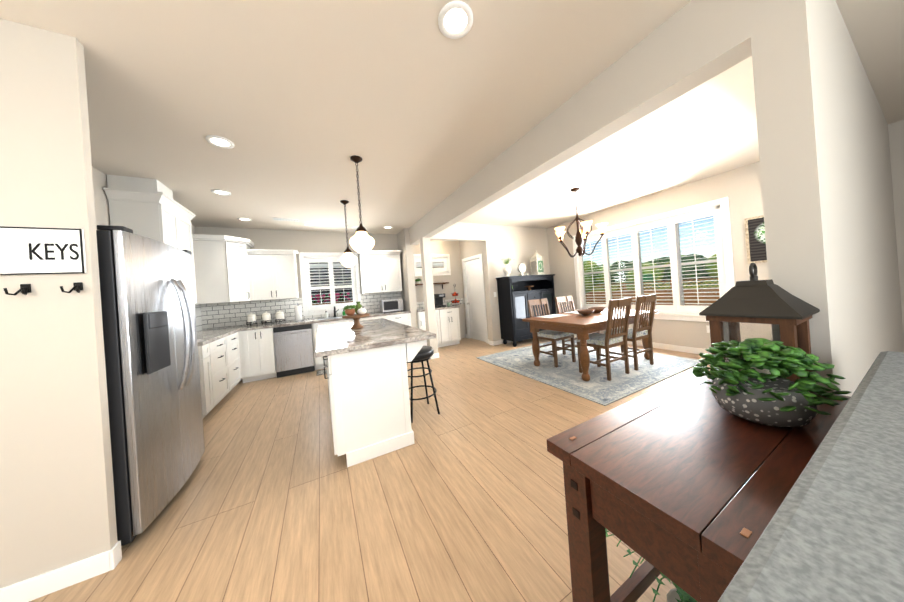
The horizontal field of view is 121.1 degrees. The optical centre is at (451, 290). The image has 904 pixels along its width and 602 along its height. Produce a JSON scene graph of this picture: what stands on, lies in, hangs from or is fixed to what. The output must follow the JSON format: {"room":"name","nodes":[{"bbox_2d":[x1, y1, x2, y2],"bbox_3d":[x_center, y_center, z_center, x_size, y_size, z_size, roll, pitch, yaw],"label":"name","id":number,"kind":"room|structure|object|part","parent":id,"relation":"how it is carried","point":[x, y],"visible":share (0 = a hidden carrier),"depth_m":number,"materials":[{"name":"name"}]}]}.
{"room":"kitchen","nodes":[
{"label":"kitchen","id":0,"kind":"room"},
{"bbox_2d":[0,18,117,588],"bbox_3d":[-2.290,0.096,1.108,0.984,2.740,0.050,-4,0,-27],"label":"wall","id":1,"kind":"structure","parent":0,"point":[57,503],"depth_m":1.25,"materials":[{"name":"beige paint"}]},
{"bbox_2d":[0,226,86,294],"bbox_3d":[-2.029,-0.137,1.188,0.388,0.323,0.063,-4,0,-27],"label":"sign","id":2,"kind":"object","parent":1,"relation":"attached to","point":[14,252],"visible":1,"depth_m":1.23,"materials":[{"name":"white"}]},
{"bbox_2d":[28,243,78,259],"bbox_3d":[-1.947,-0.188,1.250,0.150,0.080,0.002,-4,0,-27],"label":"lettering","id":3,"kind":"object","parent":2,"relation":"attached to","point":[31,251],"visible":1,"depth_m":1.24,"materials":[{"name":"black metal"}]},
{"bbox_2d":[0,542,120,601],"bbox_3d":[-2.177,1.411,1.085,0.997,0.100,0.023,-4,0,-27],"label":"baseboard","id":4,"kind":"structure","parent":1,"relation":"attached to","point":[42,585],"depth_m":1.23,"materials":[{"name":"white wood"}]},
{"bbox_2d":[92,167,200,330],"bbox_3d":[-3.577,0.190,2.692,0.150,2.740,3.930,-4,0,-27],"label":"wall","id":5,"kind":"structure","parent":0,"point":[101,204],"depth_m":2.54,"materials":[{"name":"beige paint"}]},
{"bbox_2d":[103,174,174,205],"bbox_3d":[-3.449,-1.111,2.847,0.359,0.158,0.340,-4,0,-27],"label":"upper cabinet","id":6,"kind":"object","parent":5,"relation":"attached to","point":[141,189],"depth_m":2.71,"materials":[{"name":"white wood"}]},
{"bbox_2d":[108,198,198,304],"bbox_3d":[-3.482,-0.370,3.032,0.379,1.105,0.750,-4,0,-27],"label":"upper cabinet","id":7,"kind":"object","parent":5,"relation":"attached to","point":[156,221],"depth_m":2.77,"materials":[{"name":"white wood"}]},
{"bbox_2d":[195,305,202,330],"bbox_3d":[-3.896,0.440,3.514,0.009,0.446,2.100,-4,0,-27],"label":"backsplash","id":8,"kind":"structure","parent":5,"relation":"attached to","point":[198,311],"depth_m":4.37,"materials":[{"name":"tile"}]},
{"bbox_2d":[195,227,465,337],"bbox_3d":[-2.113,0.092,5.750,5.570,2.740,0.150,-4,0,-27],"label":"wall","id":9,"kind":"structure","parent":0,"point":[310,241],"depth_m":5.52,"materials":[{"name":"beige paint"}]},
{"bbox_2d":[195,238,254,303],"bbox_3d":[-3.948,-0.297,4.403,0.807,1.030,0.564,-4,0,-27],"label":"upper cabinet","id":10,"kind":"object","parent":9,"relation":"attached to","point":[227,269],"depth_m":4.20,"materials":[{"name":"white wood"}]},
{"bbox_2d":[251,250,298,300],"bbox_3d":[-3.370,-0.280,4.838,0.730,0.915,0.320,-4,0,-27],"label":"upper cabinet","id":11,"kind":"object","parent":9,"relation":"attached to","point":[274,272],"depth_m":4.71,"materials":[{"name":"white wood"}]},
{"bbox_2d":[201,291,401,329],"bbox_3d":[-2.801,0.365,5.295,3.596,0.446,0.008,-4,0,-27],"label":"backsplash","id":12,"kind":"structure","parent":9,"relation":"attached to","point":[223,315],"depth_m":4.85,"materials":[{"name":"tile"}]},
{"bbox_2d":[299,252,360,315],"bbox_3d":[-2.588,-0.151,5.492,1.130,1.300,0.190,-4,0,-27],"label":"window","id":13,"kind":"structure","parent":9,"relation":"in","point":[302,255],"depth_m":5.30,"materials":[{"name":"white wood"}]},
{"bbox_2d":[304,257,356,311],"bbox_3d":[-2.576,-0.146,5.468,0.956,1.138,0.075,-4,0,-27],"label":"window shutters","id":14,"kind":"object","parent":13,"relation":"attached to","point":[332,261],"visible":0.92,"depth_m":5.44,"materials":[{"name":"white wood"}]},
{"bbox_2d":[359,250,401,293],"bbox_3d":[-1.604,-0.404,5.756,0.840,0.915,0.320,-4,0,-27],"label":"upper cabinet","id":15,"kind":"object","parent":9,"relation":"attached to","point":[380,270],"depth_m":5.60,"materials":[{"name":"white wood"}]},
{"bbox_2d":[415,279,448,288],"bbox_3d":[-0.561,-0.154,6.370,1.020,0.292,0.202,-4,0,-27],"label":"shelf","id":16,"kind":"object","parent":9,"relation":"attached to","point":[418,281],"visible":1,"depth_m":6.21,"materials":[{"name":"brown wood"}]},
{"bbox_2d":[413,254,450,276],"bbox_3d":[-0.567,-0.638,6.566,1.090,0.560,0.170,-4,0,-27],"label":"window","id":17,"kind":"structure","parent":9,"relation":"in","point":[447,256],"depth_m":6.62,"materials":[{"name":"white"}]},
{"bbox_2d":[413,257,446,272],"bbox_3d":[-0.551,-0.640,6.535,0.926,0.396,0.069,-4,0,-27],"label":"window shutters","id":18,"kind":"object","parent":17,"relation":"attached to","point":[441,268],"visible":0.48,"depth_m":6.59,"materials":[{"name":"white wood"}]},
{"bbox_2d":[417,298,463,307],"bbox_3d":[-0.371,0.341,6.552,1.538,0.153,0.008,-4,0,-27],"label":"backsplash","id":19,"kind":"structure","parent":9,"relation":"attached to","point":[461,300],"depth_m":6.68,"materials":[{"name":"tile"}]},
{"bbox_2d":[29,336,710,601],"bbox_3d":[0.952,1.271,2.108,7.800,0.060,9.350,-4,0,-27],"label":"floor","id":20,"kind":"structure","parent":0,"point":[276,499],"depth_m":1.58,"materials":[{"name":"brown wood"}]},
{"bbox_2d":[96,225,204,545],"bbox_3d":[-2.345,0.572,1.659,1.014,1.800,0.890,-4,0,-27],"label":"refrigerator","id":21,"kind":"object","parent":20,"relation":"on","point":[152,369],"visible":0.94,"depth_m":1.54,"materials":[{"name":"grey metal"}]},
{"bbox_2d":[198,342,214,417],"bbox_3d":[-3.128,1.091,2.830,0.639,0.880,0.225,-4,0,-27],"label":"base cabinet","id":22,"kind":"object","parent":20,"relation":"on","point":[206,371],"depth_m":2.96,"materials":[{"name":"white wood"}]},
{"bbox_2d":[211,334,230,405],"bbox_3d":[-3.305,1.104,3.173,0.639,0.880,0.673,-4,0,-27],"label":"base cabinet","id":23,"kind":"object","parent":20,"relation":"on","point":[219,359],"depth_m":3.39,"materials":[{"name":"white wood"}]},
{"bbox_2d":[227,330,242,389],"bbox_3d":[-3.598,1.126,3.739,0.639,0.880,0.602,-4,0,-27],"label":"base cabinet","id":24,"kind":"object","parent":20,"relation":"on","point":[232,339],"depth_m":3.95,"materials":[{"name":"white wood"}]},
{"bbox_2d":[239,326,278,382],"bbox_3d":[-3.428,1.115,4.580,0.478,0.880,0.630,-4,0,-27],"label":"base cabinet","id":25,"kind":"object","parent":20,"relation":"on","point":[257,346],"depth_m":4.31,"materials":[{"name":"white wood"}]},
{"bbox_2d":[197,326,242,345],"bbox_3d":[-3.591,0.664,3.674,0.649,0.040,2.120,-4,0,-27],"label":"countertop","id":26,"kind":"structure","parent":25,"relation":"on","point":[203,335],"depth_m":3.71,"materials":[{"name":"grey stone"}]},
{"bbox_2d":[243,310,410,329],"bbox_3d":[-2.343,0.578,5.157,2.937,0.040,0.639,-4,0,-27],"label":"countertop","id":27,"kind":"structure","parent":25,"relation":"on","point":[403,311],"depth_m":4.76,"materials":[{"name":"grey stone"}]},
{"bbox_2d":[246,313,257,325],"bbox_3d":[-3.608,0.524,4.590,0.160,0.238,0.170,-4,0,-27],"label":"canister","id":28,"kind":"object","parent":27,"relation":"on","point":[251,318],"visible":1,"depth_m":4.54,"materials":[{"name":"white ceramic"}]},
{"bbox_2d":[261,311,271,324],"bbox_3d":[-3.413,0.510,4.691,0.160,0.238,0.170,-4,0,-27],"label":"canister","id":29,"kind":"object","parent":27,"relation":"on","point":[266,316],"visible":1,"depth_m":4.65,"materials":[{"name":"white ceramic"}]},
{"bbox_2d":[275,310,284,322],"bbox_3d":[-3.227,0.497,4.787,0.160,0.238,0.170,-4,0,-27],"label":"canister","id":30,"kind":"object","parent":27,"relation":"on","point":[279,315],"visible":1,"depth_m":4.74,"materials":[{"name":"white ceramic"}]},
{"bbox_2d":[294,303,302,321],"bbox_3d":[-2.949,0.424,4.894,0.150,0.349,0.150,-4,0,-27],"label":"paper towel holder","id":31,"kind":"object","parent":27,"relation":"on","point":[298,313],"visible":1,"depth_m":4.85,"materials":[{"name":"white paper"}]},
{"bbox_2d":[379,299,403,312],"bbox_3d":[-1.362,0.353,5.764,0.460,0.270,0.357,-4,0,-27],"label":"microwave","id":32,"kind":"object","parent":27,"relation":"on","point":[391,305],"visible":0.98,"depth_m":5.64,"materials":[{"name":"silver metal"}]},
{"bbox_2d":[273,324,314,377],"bbox_3d":[-2.933,1.083,4.790,0.580,0.875,0.634,-4,0,-27],"label":"dishwasher","id":33,"kind":"object","parent":20,"relation":"on","point":[294,350],"visible":0.94,"depth_m":4.55,"materials":[{"name":"silver metal"}]},
{"bbox_2d":[317,369,326,375],"bbox_3d":[-2.071,1.455,4.723,0.770,0.008,0.320,-4,0,-27],"label":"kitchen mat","id":34,"kind":"object","parent":20,"relation":"on","point":[320,372],"visible":0.33,"depth_m":4.56,"materials":[{"name":"grey fabric"}]},
{"bbox_2d":[311,318,362,369],"bbox_3d":[-2.293,1.035,5.170,0.896,0.880,0.630,-4,0,-27],"label":"base cabinet","id":35,"kind":"object","parent":20,"relation":"on","point":[319,362],"depth_m":4.74,"materials":[{"name":"white wood"}]},
{"bbox_2d":[323,340,425,466],"bbox_3d":[-1.059,0.944,3.063,0.843,0.880,2.158,-4,0,-27],"label":"kitchen island","id":36,"kind":"object","parent":20,"relation":"on","point":[369,399],"visible":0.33,"depth_m":2.07,"materials":[{"name":"white wood"}]},
{"bbox_2d":[315,318,435,357],"bbox_3d":[-1.077,0.483,3.072,0.970,0.040,2.210,-4,0,-27],"label":"island countertop","id":37,"kind":"structure","parent":36,"relation":"on","point":[336,338],"depth_m":2.42,"materials":[{"name":"stone"}]},
{"bbox_2d":[342,302,369,328],"bbox_3d":[-1.183,0.308,3.153,0.320,0.322,0.320,-4,0,-27],"label":"cake stand","id":38,"kind":"object","parent":37,"relation":"on","point":[359,310],"visible":1,"depth_m":3.09,"materials":[{"name":"brown wood"}]},
{"bbox_2d":[342,304,355,315],"bbox_3d":[-1.242,0.244,3.096,0.155,0.125,0.129,-4,0,-27],"label":"potted plant","id":39,"kind":"object","parent":38,"relation":"on","point":[349,312],"depth_m":3.07,"materials":[{"name":"green plant"}]},
{"bbox_2d":[354,302,363,314],"bbox_3d":[-1.181,0.225,3.236,0.110,0.155,0.110,-4,0,-27],"label":"vase","id":40,"kind":"object","parent":38,"relation":"on","point":[358,306],"depth_m":3.20,"materials":[{"name":"white ceramic"}]},
{"bbox_2d":[363,314,386,319],"bbox_3d":[-1.735,0.996,5.460,0.596,0.880,0.630,-4,0,-27],"label":"base cabinet","id":41,"kind":"object","parent":20,"relation":"on","point":[377,316],"depth_m":5.24,"materials":[{"name":"white wood"}]},
{"bbox_2d":[387,314,410,325],"bbox_3d":[-1.293,0.965,5.690,0.635,0.880,0.630,-4,0,-27],"label":"base cabinet","id":42,"kind":"object","parent":20,"relation":"on","point":[405,319],"depth_m":5.46,"materials":[{"name":"white wood"}]},
{"bbox_2d":[407,346,439,422],"bbox_3d":[-0.367,0.988,2.783,0.382,0.697,0.382,-4,0,-27],"label":"stool","id":43,"kind":"object","parent":20,"relation":"on","point":[425,353],"visible":0.65,"depth_m":2.68,"materials":[{"name":"black metal"}]},
{"bbox_2d":[420,237,437,353],"bbox_3d":[-0.455,0.158,5.056,0.160,2.370,0.160,-4,0,-27],"label":"column","id":44,"kind":"structure","parent":20,"relation":"on","point":[427,279],"depth_m":4.99,"materials":[{"name":"beige paint"}]},
{"bbox_2d":[417,306,460,347],"bbox_3d":[-0.390,0.882,6.141,1.057,0.920,0.663,-4,0,-27],"label":"pantry cabinets","id":45,"kind":"object","parent":20,"relation":"on","point":[448,325],"visible":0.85,"depth_m":5.95,"materials":[{"name":"white wood"}]},
{"bbox_2d":[434,293,445,306],"bbox_3d":[-0.303,0.253,6.363,0.190,0.320,0.272,-4,0,-27],"label":"coffee maker","id":46,"kind":"object","parent":45,"relation":"on","point":[438,298],"visible":0.94,"depth_m":6.34,"materials":[{"name":"black plastic"}]},
{"bbox_2d":[451,285,458,305],"bbox_3d":[0.081,0.112,6.495,0.266,0.549,0.248,-4,0,-27],"label":"fruit basket","id":47,"kind":"object","parent":45,"relation":"on","point":[455,300],"visible":1,"depth_m":6.43,"materials":[{"name":"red metal"}]},
{"bbox_2d":[496,274,555,346],"bbox_3d":[1.774,0.430,5.922,1.390,1.515,0.477,-4,0,-27],"label":"hutch","id":48,"kind":"object","parent":20,"relation":"on","point":[513,312],"visible":0.65,"depth_m":5.64,"materials":[{"name":"black wood"}]},
{"bbox_2d":[501,257,513,276],"bbox_3d":[1.222,-0.533,5.689,0.361,0.480,0.355,-4,0,-27],"label":"urn vase","id":49,"kind":"object","parent":48,"relation":"on","point":[507,269],"visible":0.88,"depth_m":5.65,"materials":[{"name":"white ceramic"}]},
{"bbox_2d":[518,263,528,275],"bbox_3d":[1.623,-0.465,5.842,0.226,0.290,0.135,-4,0,-27],"label":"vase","id":50,"kind":"object","parent":48,"relation":"on","point":[521,268],"visible":0.96,"depth_m":5.84,"materials":[{"name":"white ceramic"}]},
{"bbox_2d":[529,251,544,274],"bbox_3d":[2.024,-0.649,6.087,0.240,0.600,0.240,-4,0,-27],"label":"lantern","id":51,"kind":"object","parent":48,"relation":"on","point":[537,258],"visible":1,"depth_m":6.01,"materials":[{"name":"white glass"}]},
{"bbox_2d":[476,339,699,405],"bbox_3d":[2.087,1.158,4.276,2.420,0.010,2.450,-4,0,-27],"label":"rug","id":52,"kind":"object","parent":20,"relation":"on","point":[598,387],"visible":0.65,"depth_m":3.65,"materials":[{"name":"grey fabric"}]},
{"bbox_2d":[527,298,575,367],"bbox_3d":[1.639,0.667,4.246,0.460,1.033,0.544,-4,0,-27],"label":"chair","id":53,"kind":"object","parent":52,"relation":"on","point":[552,336],"visible":0.73,"depth_m":4.11,"materials":[{"name":"brown wood"}]},
{"bbox_2d":[554,296,600,354],"bbox_3d":[2.233,0.625,4.554,0.460,1.033,0.544,-4,0,-27],"label":"chair","id":54,"kind":"object","parent":52,"relation":"on","point":[563,299],"visible":0.38,"depth_m":4.70,"materials":[{"name":"brown wood"}]},
{"bbox_2d":[522,309,657,380],"bbox_3d":[2.191,0.767,4.035,1.770,0.754,1.100,-4,0,-27],"label":"dining table","id":55,"kind":"object","parent":52,"relation":"on","point":[582,327],"visible":0.69,"depth_m":3.61,"materials":[{"name":"brown wood"}]},
{"bbox_2d":[538,314,567,317],"bbox_3d":[1.652,0.425,4.177,0.474,0.004,0.303,-4,0,-27],"label":"placemat","id":56,"kind":"object","parent":55,"relation":"on","point":[553,315],"visible":0.94,"depth_m":4.16,"materials":[{"name":"white fabric"}]},
{"bbox_2d":[577,309,594,315],"bbox_3d":[2.090,0.352,3.988,0.250,0.085,0.250,-4,0,-27],"label":"bowl","id":57,"kind":"object","parent":55,"relation":"on","point":[585,312],"visible":1,"depth_m":3.94,"materials":[{"name":"brown wood"}]},
{"bbox_2d":[588,307,605,312],"bbox_3d":[2.390,0.331,4.211,0.262,0.085,0.262,-4,0,-27],"label":"bowl","id":58,"kind":"object","parent":55,"relation":"on","point":[598,309],"visible":0.88,"depth_m":4.13,"materials":[{"name":"brown wood"}]},
{"bbox_2d":[576,297,631,380],"bbox_3d":[2.094,0.633,3.498,0.460,1.033,0.544,-4,0,-27],"label":"chair","id":59,"kind":"object","parent":52,"relation":"on","point":[606,341],"visible":0.92,"depth_m":3.36,"materials":[{"name":"brown wood"}]},
{"bbox_2d":[604,294,656,369],"bbox_3d":[2.651,0.594,3.788,0.460,1.033,0.544,-4,0,-27],"label":"chair","id":60,"kind":"object","parent":52,"relation":"on","point":[635,333],"visible":0.79,"depth_m":3.63,"materials":[{"name":"brown wood"}]},
{"bbox_2d":[605,528,697,601],"bbox_3d":[0.850,1.021,0.906,0.462,0.447,0.534,-4,0,-27],"label":"plant","id":61,"kind":"object","parent":20,"relation":"on","point":[678,594],"visible":0.06,"depth_m":0.88,"materials":[{"name":"green plant"}]},
{"bbox_2d":[547,372,850,601],"bbox_3d":[0.969,0.846,0.911,1.160,0.782,0.480,-4,0,-27],"label":"console table","id":62,"kind":"object","parent":20,"relation":"on","point":[685,483],"visible":0.73,"depth_m":0.72,"materials":[{"name":"brown wood"}]},
{"bbox_2d":[699,263,819,391],"bbox_3d":[1.333,0.154,1.115,0.283,0.547,0.283,-4,0,-27],"label":"lantern","id":63,"kind":"object","parent":62,"relation":"on","point":[754,299],"visible":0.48,"depth_m":1.06,"materials":[{"name":"brown wood"}]},
{"bbox_2d":[692,338,850,426],"bbox_3d":[1.077,0.308,0.898,0.346,0.275,0.347,-4,0,-27],"label":"plant pot","id":64,"kind":"object","parent":62,"relation":"on","point":[775,398],"visible":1,"depth_m":0.83,"materials":[{"name":"green plant"}]},
{"bbox_2d":[718,351,903,601],"bbox_3d":[1.241,0.715,0.065,1.500,1.000,1.220,-4,0,-27],"label":"sofa","id":65,"kind":"object","parent":20,"relation":"on","point":[833,531],"visible":1,"depth_m":0.33,"materials":[{"name":"fabric"}]},
{"bbox_2d":[397,228,417,327],"bbox_3d":[-1.015,0.014,5.898,0.160,2.740,0.600,-4,0,-27],"label":"wall","id":66,"kind":"structure","parent":0,"point":[408,291],"depth_m":5.65,"materials":[{"name":"beige paint"}]},
{"bbox_2d":[0,0,903,233],"bbox_3d":[0.754,-1.522,2.113,7.800,0.060,9.350,-4,0,-27],"label":"ceiling","id":67,"kind":"structure","parent":0,"point":[298,103],"depth_m":1.92,"materials":[{"name":"beige paint"}]},
{"bbox_2d":[205,135,234,148],"bbox_3d":[-2.023,-1.290,2.229,0.190,0.008,0.190,-4,0,-27],"label":"recessed light","id":68,"kind":"object","parent":67,"relation":"in","point":[219,141],"visible":1,"depth_m":2.22,"materials":[{"name":"white plastic"}]},
{"bbox_2d":[211,189,230,195],"bbox_3d":[-2.902,-1.226,3.213,0.190,0.008,0.190,-4,0,-27],"label":"recessed light","id":69,"kind":"object","parent":67,"relation":"in","point":[221,192],"visible":1,"depth_m":3.21,"materials":[{"name":"white plastic"}]},
{"bbox_2d":[237,218,251,220],"bbox_3d":[-3.475,-1.183,4.279,0.190,0.008,0.190,-4,0,-27],"label":"recessed light","id":70,"kind":"object","parent":67,"relation":"in","point":[244,219],"visible":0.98,"depth_m":4.28,"materials":[{"name":"white plastic"}]},
{"bbox_2d":[273,218,298,221],"bbox_3d":[-2.885,-1.224,4.439,0.380,0.009,0.140,-4,0,-27],"label":"ceiling vent","id":71,"kind":"object","parent":67,"relation":"in","point":[285,219],"visible":1,"depth_m":4.43,"materials":[{"name":"white metal"}]},
{"bbox_2d":[340,200,356,267],"bbox_3d":[-1.569,-0.825,3.809,0.249,0.994,0.249,-4,0,-27],"label":"pendant light","id":72,"kind":"object","parent":67,"relation":"hanging from","point":[344,202],"depth_m":3.76,"materials":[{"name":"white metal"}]},
{"bbox_3d":[-1.542,-0.444,3.808,0.249,0.230,0.249,-4,0,-27],"label":"pendant light shade","id":73,"kind":"part","parent":72,"relation":"part of","materials":[{"name":"white glass"}]},
{"bbox_2d":[349,155,374,253],"bbox_3d":[-0.959,-0.870,2.650,0.249,0.994,0.249,-4,0,-27],"label":"pendant light","id":74,"kind":"object","parent":67,"relation":"hanging from","point":[356,159],"depth_m":2.60,"materials":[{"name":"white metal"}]},
{"bbox_3d":[-0.932,-0.489,2.649,0.249,0.230,0.249,-4,0,-27],"label":"pendant light shade","id":75,"kind":"part","parent":74,"relation":"part of","materials":[{"name":"white glass"}]},
{"bbox_2d":[438,0,472,38],"bbox_3d":[0.020,-1.436,1.364,0.190,0.008,0.190,-4,0,-27],"label":"recessed light","id":76,"kind":"object","parent":67,"relation":"in","point":[455,19],"visible":1,"depth_m":1.36,"materials":[{"name":"white plastic"}]},
{"bbox_2d":[409,0,751,244],"bbox_3d":[0.281,-1.271,3.447,0.160,0.370,5.030,-4,0,-27],"label":"beam","id":77,"kind":"structure","parent":67,"relation":"attached to","point":[690,45],"depth_m":1.69,"materials":[{"name":"beige paint"}]},
{"bbox_2d":[554,187,607,256],"bbox_3d":[1.940,-1.046,3.994,0.772,1.049,0.749,-4,0,-27],"label":"chandelier","id":78,"kind":"object","parent":67,"relation":"hanging from","point":[581,233],"visible":1,"depth_m":3.92,"materials":[{"name":"brown metal"}]},
{"bbox_2d":[459,241,488,338],"bbox_3d":[0.599,-0.100,6.427,0.120,2.740,1.150,-4,0,-27],"label":"wall","id":79,"kind":"structure","parent":0,"point":[469,248],"depth_m":6.48,"materials":[{"name":"beige paint"}]},
{"bbox_2d":[462,253,487,343],"bbox_3d":[0.610,0.210,6.427,0.138,2.120,0.940,-4,0,-27],"label":"door frame","id":80,"kind":"structure","parent":79,"relation":"attached to","point":[474,257],"depth_m":6.59,"materials":[{"name":"white wood"}]},
{"bbox_2d":[465,258,485,341],"bbox_3d":[0.610,0.252,6.426,0.035,2.020,0.766,-4,0,-27],"label":"pantry door","id":81,"kind":"structure","parent":79,"relation":"in","point":[475,299],"depth_m":6.43,"materials":[{"name":"white wood"}]},
{"bbox_2d":[430,222,549,340],"bbox_3d":[1.048,-0.133,5.929,3.340,2.740,0.150,-4,0,-27],"label":"wall","id":82,"kind":"structure","parent":0,"point":[519,244],"depth_m":5.86,"materials":[{"name":"beige paint"}]},
{"bbox_2d":[492,339,512,345],"bbox_3d":[1.775,1.139,6.163,1.933,0.100,0.013,-4,0,-27],"label":"baseboard","id":83,"kind":"structure","parent":82,"relation":"attached to","point":[498,342],"depth_m":5.78,"materials":[{"name":"white"}]},
{"bbox_2d":[547,121,903,351],"bbox_3d":[3.621,-0.318,4.743,0.150,2.740,4.630,-4,0,-27],"label":"wall","id":84,"kind":"structure","parent":0,"point":[740,188],"depth_m":4.10,"materials":[{"name":"beige paint"}]},
{"bbox_2d":[574,334,711,353],"bbox_3d":[3.641,1.004,4.702,0.016,0.100,4.330,-4,0,-27],"label":"baseboard","id":85,"kind":"structure","parent":84,"relation":"attached to","point":[693,350],"depth_m":4.36,"materials":[{"name":"white"}]},
{"bbox_2d":[572,197,734,321],"bbox_3d":[3.526,-0.393,4.860,0.200,1.845,2.610,-4,0,-27],"label":"window","id":86,"kind":"structure","parent":84,"relation":"in","point":[723,203],"depth_m":4.31,"materials":[{"name":"white"}]},
{"bbox_2d":[578,206,725,313],"bbox_3d":[3.509,-0.404,4.851,0.073,1.628,2.376,-4,0,-27],"label":"window shutters","id":87,"kind":"object","parent":86,"relation":"attached to","point":[676,306],"visible":0.85,"depth_m":4.43,"materials":[{"name":"white wood"}]},
{"bbox_2d":[744,215,766,263],"bbox_3d":[4.244,-0.690,3.294,0.030,0.630,0.600,-4,0,-27],"label":"picture","id":88,"kind":"object","parent":84,"relation":"attached to","point":[755,238],"visible":0.36,"depth_m":3.47,"materials":[{"name":"fabric"}]},
{"bbox_2d":[748,0,902,396],"bbox_3d":[3.033,-0.281,1.914,3.500,2.740,0.150,-4,0,-27],"label":"wall","id":89,"kind":"structure","parent":0,"point":[826,189],"depth_m":1.16,"materials":[{"name":"beige paint"}]},
{"bbox_2d":[888,120,903,335],"bbox_3d":[5.567,-0.462,1.305,0.150,2.740,3.270,-4,0,-27],"label":"wall","id":90,"kind":"structure","parent":0,"point":[896,136],"depth_m":2.70,"materials":[{"name":"beige paint"}]},
{"label":"outside","id":91,"kind":"structure","parent":0,"visible":0},
{"bbox_2d":[594,279,718,290],"bbox_3d":[34.509,-0.654,62.866,160.000,0.360,140.000,-4,0,-27],"label":"lawn","id":92,"kind":"structure","parent":91,"point":[670,288],"depth_m":41.97,"materials":[{"name":"green plant"}]},
{"bbox_2d":[311,293,352,304],"bbox_3d":[-2.337,0.802,6.875,4.220,1.558,0.220,-4,0,-27],"label":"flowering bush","id":93,"kind":"object","parent":92,"relation":"on","point":[323,297],"visible":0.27,"depth_m":6.46,"materials":[{"name":"plant"}]},
{"bbox_2d":[309,262,443,302],"bbox_3d":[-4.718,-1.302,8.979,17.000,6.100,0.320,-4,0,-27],"label":"neighbouring house","id":94,"kind":"structure","parent":92,"relation":"on","point":[323,292],"depth_m":9.08,"materials":[{"name":"white"}]},
{"bbox_2d":[583,261,598,292],"bbox_3d":[5.336,0.134,10.512,1.297,2.616,1.383,-4,0,-27],"label":"tree","id":95,"kind":"object","parent":92,"relation":"on","point":[596,267],"depth_m":9.96,"materials":[{"name":"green plant"}]},
{"bbox_2d":[595,267,610,287],"bbox_3d":[30.858,-2.594,52.198,4.999,4.589,5.255,-4,0,-27],"label":"tree","id":96,"kind":"object","parent":92,"relation":"on","point":[598,276],"depth_m":50.67,"materials":[{"name":"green plant"}]},
{"bbox_2d":[610,264,632,284],"bbox_3d":[31.608,-2.578,46.763,5.668,4.433,4.755,-4,0,-27],"label":"tree","id":97,"kind":"object","parent":92,"relation":"on","point":[623,276],"depth_m":45.55,"materials":[{"name":"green plant"}]},
{"bbox_2d":[611,261,632,266],"bbox_3d":[35.940,-3.337,52.310,6.452,5.353,5.959,-4,0,-27],"label":"tree","id":98,"kind":"object","parent":92,"relation":"on","point":[630,263],"depth_m":51.49,"materials":[{"name":"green plant"}]},
{"bbox_2d":[616,274,659,290],"bbox_3d":[19.861,-0.609,27.394,1.600,2.100,3.536,-4,0,-27],"label":"tractor","id":99,"kind":"object","parent":92,"relation":"on","point":[649,276],"depth_m":26.29,"materials":[{"name":"green"}]},
{"bbox_2d":[626,262,662,280],"bbox_3d":[31.123,-2.402,41.008,5.057,4.131,4.770,-4,0,-27],"label":"tree","id":100,"kind":"object","parent":92,"relation":"on","point":[648,272],"depth_m":38.98,"materials":[{"name":"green plant"}]},
{"bbox_2d":[586,278,719,305],"bbox_3d":[10.406,0.334,16.577,0.100,1.520,16.856,-4,0,-27],"label":"fence","id":101,"kind":"object","parent":92,"relation":"on","point":[618,294],"depth_m":14.04,"materials":[{"name":"brown wood"}]},
{"bbox_2d":[648,257,669,284],"bbox_3d":[42.430,-3.847,51.172,6.663,5.447,5.552,-4,0,-27],"label":"tree","id":102,"kind":"object","parent":92,"relation":"on","point":[664,259],"depth_m":49.66,"materials":[{"name":"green plant"}]},
{"bbox_2d":[664,254,709,284],"bbox_3d":[34.601,-2.915,37.318,5.403,4.647,4.740,-4,0,-27],"label":"tree","id":103,"kind":"object","parent":92,"relation":"on","point":[667,269],"depth_m":35.74,"materials":[{"name":"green plant"}]},
{"bbox_2d":[705,254,717,277],"bbox_3d":[34.764,-2.713,31.766,4.172,4.201,4.264,-4,0,-27],"label":"tree","id":104,"kind":"object","parent":92,"relation":"on","point":[711,269],"depth_m":32.10,"materials":[{"name":"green plant"}]}
]}

